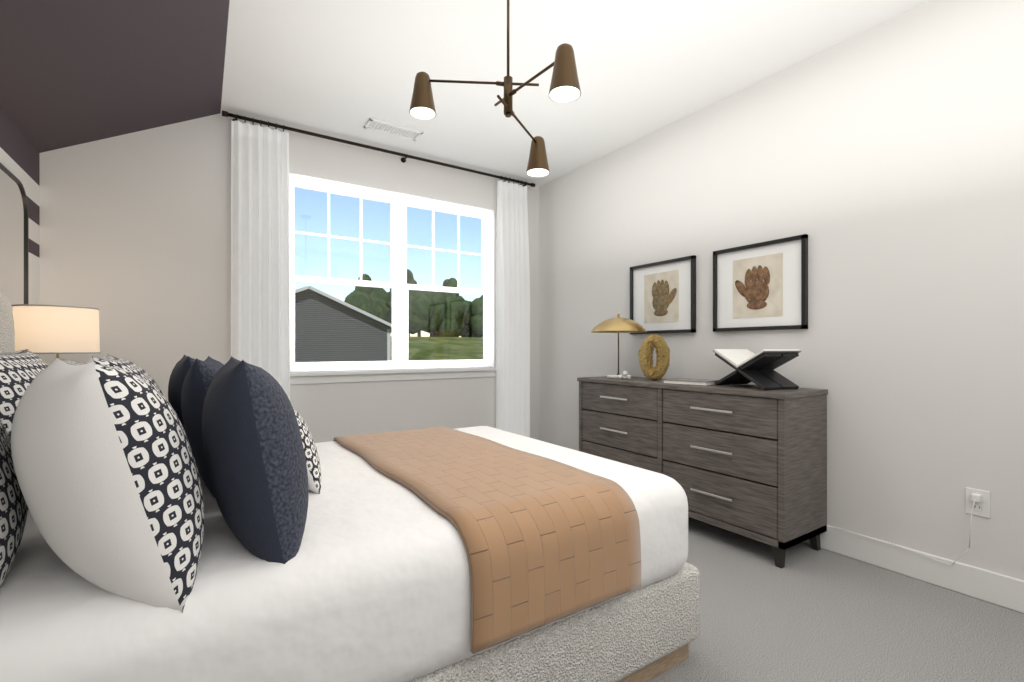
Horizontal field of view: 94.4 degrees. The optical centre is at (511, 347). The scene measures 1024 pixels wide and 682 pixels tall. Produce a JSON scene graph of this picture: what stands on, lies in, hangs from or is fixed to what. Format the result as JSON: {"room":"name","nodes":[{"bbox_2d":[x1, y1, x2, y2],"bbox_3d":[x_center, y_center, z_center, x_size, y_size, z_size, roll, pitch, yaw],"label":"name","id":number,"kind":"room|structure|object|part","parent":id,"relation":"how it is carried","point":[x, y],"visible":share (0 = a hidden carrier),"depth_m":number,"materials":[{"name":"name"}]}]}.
{"room":"bedroom","nodes":[
{"label":"bedroom","id":0,"kind":"room"},
{"bbox_2d":[0,106,39,357],"bbox_3d":[-1.642,-0.055,0.939,0.120,2.310,4.970,0,0,-33],"label":"wall","id":1,"kind":"structure","parent":0,"point":[19,156],"depth_m":2.64,"materials":[{"name":"paint"}]},
{"bbox_2d":[0,163,28,311],"bbox_3d":[-2.425,-0.225,2.273,0.024,1.250,0.600,0,0,-33],"label":"mirror","id":2,"kind":"object","parent":1,"relation":"attached to","point":[14,251],"visible":0.5,"depth_m":2.35,"materials":[{"name":"black mirror"}]},
{"bbox_2d":[0,0,229,152],"bbox_3d":[-1.188,-1.413,1.058,1.051,0.674,4.671,0,0,-33],"label":"ceiling","id":3,"kind":"structure","parent":0,"point":[74,72],"depth_m":2.32,"materials":[{"name":"grey paint"}]},
{"bbox_2d":[40,113,538,442],"bbox_3d":[-1.304,-0.315,3.873,3.900,2.830,0.170,0,0,-33],"label":"wall","id":4,"kind":"structure","parent":0,"point":[135,238],"depth_m":3.21,"materials":[{"name":"white paint"}]},
{"bbox_2d":[222,110,534,186],"bbox_3d":[-0.895,-1.587,3.962,2.610,0.050,0.127,0,0,-33],"label":"curtain rod","id":5,"kind":"object","parent":4,"relation":"attached to","point":[268,123],"visible":0.92,"depth_m":3.73,"materials":[{"name":"brown metal"}]},
{"bbox_2d":[231,120,289,399],"bbox_3d":[-1.763,-0.237,3.345,0.382,2.645,0.117,0,0,-33],"label":"curtain","id":6,"kind":"object","parent":5,"relation":"hanging from","point":[260,285],"visible":0.71,"depth_m":3.34,"materials":[{"name":"white fabric"}]},
{"bbox_2d":[496,180,529,437],"bbox_3d":[0.020,-0.237,4.512,0.369,2.645,0.115,0,0,-33],"label":"curtain","id":7,"kind":"object","parent":5,"relation":"hanging from","point":[512,333],"visible":0.77,"depth_m":4.47,"materials":[{"name":"white fabric"}]},
{"bbox_2d":[289,176,489,371],"bbox_3d":[-0.977,-0.561,4.114,1.790,1.491,0.086,0,0,-33],"label":"window","id":8,"kind":"structure","parent":4,"relation":"in","point":[398,284],"depth_m":4.07,"materials":[{"name":"white plastic"}]},
{"bbox_2d":[290,367,495,384],"bbox_3d":[-0.929,0.229,4.041,1.850,0.090,0.110,0,0,-33],"label":"window sill","id":9,"kind":"structure","parent":4,"relation":"attached to","point":[317,377],"depth_m":3.93,"materials":[{"name":"white wood"}]},
{"bbox_2d":[221,0,929,186],"bbox_3d":[0.370,-1.680,2.256,2.870,0.100,4.970,0,0,-33],"label":"ceiling","id":10,"kind":"structure","parent":0,"point":[345,69],"depth_m":2.71,"materials":[{"name":"white paint"}]},
{"bbox_2d":[364,118,422,140],"bbox_3d":[-0.879,-1.624,3.535,0.400,0.012,0.160,0,0,-33],"label":"ceiling vent","id":11,"kind":"object","parent":10,"relation":"in","point":[373,124],"visible":1,"depth_m":3.53,"materials":[{"name":"white metal"}]},
{"bbox_2d":[409,0,580,176],"bbox_3d":[0.022,-1.244,1.965,0.690,0.772,0.741,0,0,-33],"label":"chandelier","id":12,"kind":"object","parent":10,"relation":"hanging from","point":[564,86],"visible":1,"depth_m":1.99,"materials":[{"name":"brown metal"}]},
{"bbox_2d":[539,0,1023,579],"bbox_3d":[1.521,-0.315,3.009,0.120,2.830,4.970,0,0,-33],"label":"wall","id":13,"kind":"structure","parent":0,"point":[881,166],"depth_m":2.42,"materials":[{"name":"white paint"}]},
{"bbox_2d":[630,255,695,333],"bbox_3d":[1.100,-0.372,3.511,0.030,0.530,0.580,0,0,-33],"label":"picture","id":14,"kind":"object","parent":13,"relation":"attached to","point":[662,296],"visible":1,"depth_m":3.48,"materials":[{"name":"black"}]},
{"bbox_2d":[713,234,807,331],"bbox_3d":[1.497,-0.372,2.904,0.030,0.530,0.575,0,0,-33],"label":"picture","id":15,"kind":"object","parent":13,"relation":"attached to","point":[761,286],"visible":1,"depth_m":2.87,"materials":[{"name":"black"}]},
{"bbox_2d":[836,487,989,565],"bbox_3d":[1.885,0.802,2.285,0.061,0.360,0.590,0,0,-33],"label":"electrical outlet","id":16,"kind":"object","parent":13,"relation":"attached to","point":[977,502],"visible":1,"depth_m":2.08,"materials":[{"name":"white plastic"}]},
{"bbox_2d":[803,525,1023,613],"bbox_3d":[1.491,1.032,2.930,0.016,0.135,4.470,0,0,-33],"label":"baseboard","id":17,"kind":"structure","parent":13,"relation":"attached to","point":[1002,590],"depth_m":2.20,"materials":[{"name":"white"}]},
{"bbox_2d":[647,517,1023,681],"bbox_3d":[-0.061,1.150,1.974,4.060,0.100,4.970,0,0,-33],"label":"floor","id":18,"kind":"structure","parent":0,"point":[807,613],"depth_m":1.89,"materials":[{"name":"carpet"}]},
{"bbox_2d":[0,293,699,681],"bbox_3d":[-0.712,0.435,1.715,2.274,1.330,2.210,0,0,-33],"label":"bed","id":19,"kind":"object","parent":18,"relation":"on","point":[210,519],"visible":1,"depth_m":1.02,"materials":[{"name":"fabric"}]},
{"bbox_3d":[-1.616,0.435,1.123,0.114,1.330,2.210,0,0,-33],"label":"headboard","id":20,"kind":"part","parent":19,"relation":"part of","materials":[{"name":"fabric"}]},
{"bbox_3d":[-0.623,0.615,1.642,2.105,0.350,1.420,0,0,-33],"label":"mattress","id":21,"kind":"part","parent":19,"relation":"part of","materials":[{"name":"white fabric"}]},
{"bbox_2d":[328,426,641,654],"bbox_3d":[-0.257,0.568,1.881,0.582,0.294,1.479,0,0,-33],"label":"throw","id":22,"kind":"object","parent":19,"relation":"on","point":[539,541],"depth_m":1.33,"materials":[{"name":"orange fabric"}]},
{"bbox_2d":[577,376,827,568],"bbox_3d":[1.096,0.662,3.084,0.472,0.875,1.536,0,0,-33],"label":"dresser","id":23,"kind":"object","parent":18,"relation":"on","point":[748,460],"visible":0.88,"depth_m":2.58,"materials":[{"name":"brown wood"}]},
{"bbox_2d":[591,313,646,378],"bbox_3d":[0.791,-0.017,3.530,0.410,0.482,0.410,0,0,-33],"label":"brass lamp","id":24,"kind":"object","parent":23,"relation":"on","point":[618,324],"visible":0.96,"depth_m":3.42,"materials":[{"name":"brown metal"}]},
{"bbox_2d":[617,371,630,378],"bbox_3d":[0.808,0.194,3.392,0.084,0.060,0.086,0,0,-33],"label":"knot","id":25,"kind":"object","parent":23,"relation":"on","point":[624,375],"visible":1,"depth_m":3.38,"materials":[{"name":"white ceramic"}]},
{"bbox_2d":[638,334,669,379],"bbox_3d":[0.972,0.062,3.257,0.166,0.323,0.187,0,0,-33],"label":"ring sculpture","id":26,"kind":"object","parent":23,"relation":"on","point":[658,343],"visible":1,"depth_m":3.22,"materials":[{"name":"gold metal"}]},
{"bbox_2d":[662,378,717,385],"bbox_3d":[1.115,0.211,2.953,0.280,0.026,0.210,0,0,45],"label":"book","id":27,"kind":"object","parent":23,"relation":"on","point":[696,382],"visible":0.9,"depth_m":2.88,"materials":[{"name":"grey paper"}]},
{"bbox_2d":[713,349,800,389],"bbox_3d":[1.379,0.115,2.695,0.260,0.216,0.374,0,0,-19],"label":"book stand","id":28,"kind":"object","parent":23,"relation":"on","point":[749,366],"visible":0.96,"depth_m":2.62,"materials":[{"name":"black"}]},
{"bbox_3d":[-2.207,0.787,2.404,0.500,0.625,0.520,0,0,-33],"label":"nightstand","id":29,"kind":"object","parent":18,"relation":"on","visible":0},
{"bbox_2d":[12,304,100,357],"bbox_3d":[-2.265,0.135,2.366,0.326,0.678,0.326,0,0,-33],"label":"table lamp","id":30,"kind":"object","parent":29,"relation":"on","point":[57,330],"visible":0.62,"depth_m":2.25,"materials":[{"name":"beige fabric"}]},
{"label":"outside","id":31,"kind":"structure","parent":0,"visible":0},
{"bbox_2d":[391,336,482,360],"bbox_3d":[-28.403,1.600,79.930,200.000,5.600,155.130,0,0,-33],"label":"ground","id":32,"kind":"structure","parent":31,"point":[416,345],"depth_m":43.56,"materials":[{"name":"green plant"}]},
{"bbox_2d":[295,286,391,361],"bbox_3d":[-11.313,0.960,23.454,7.643,6.681,12.700,0,0,-33],"label":"house","id":33,"kind":"structure","parent":32,"relation":"on","point":[336,346],"depth_m":19.05,"materials":[{"name":"grey wood"}]},
{"bbox_2d":[344,269,482,336],"bbox_3d":[-6.350,-5.152,57.140,28.090,8.505,11.419,0,0,-33],"label":"trees","id":34,"kind":"object","parent":32,"relation":"on","point":[463,322],"depth_m":52.34,"materials":[{"name":"green plant"}]}
]}

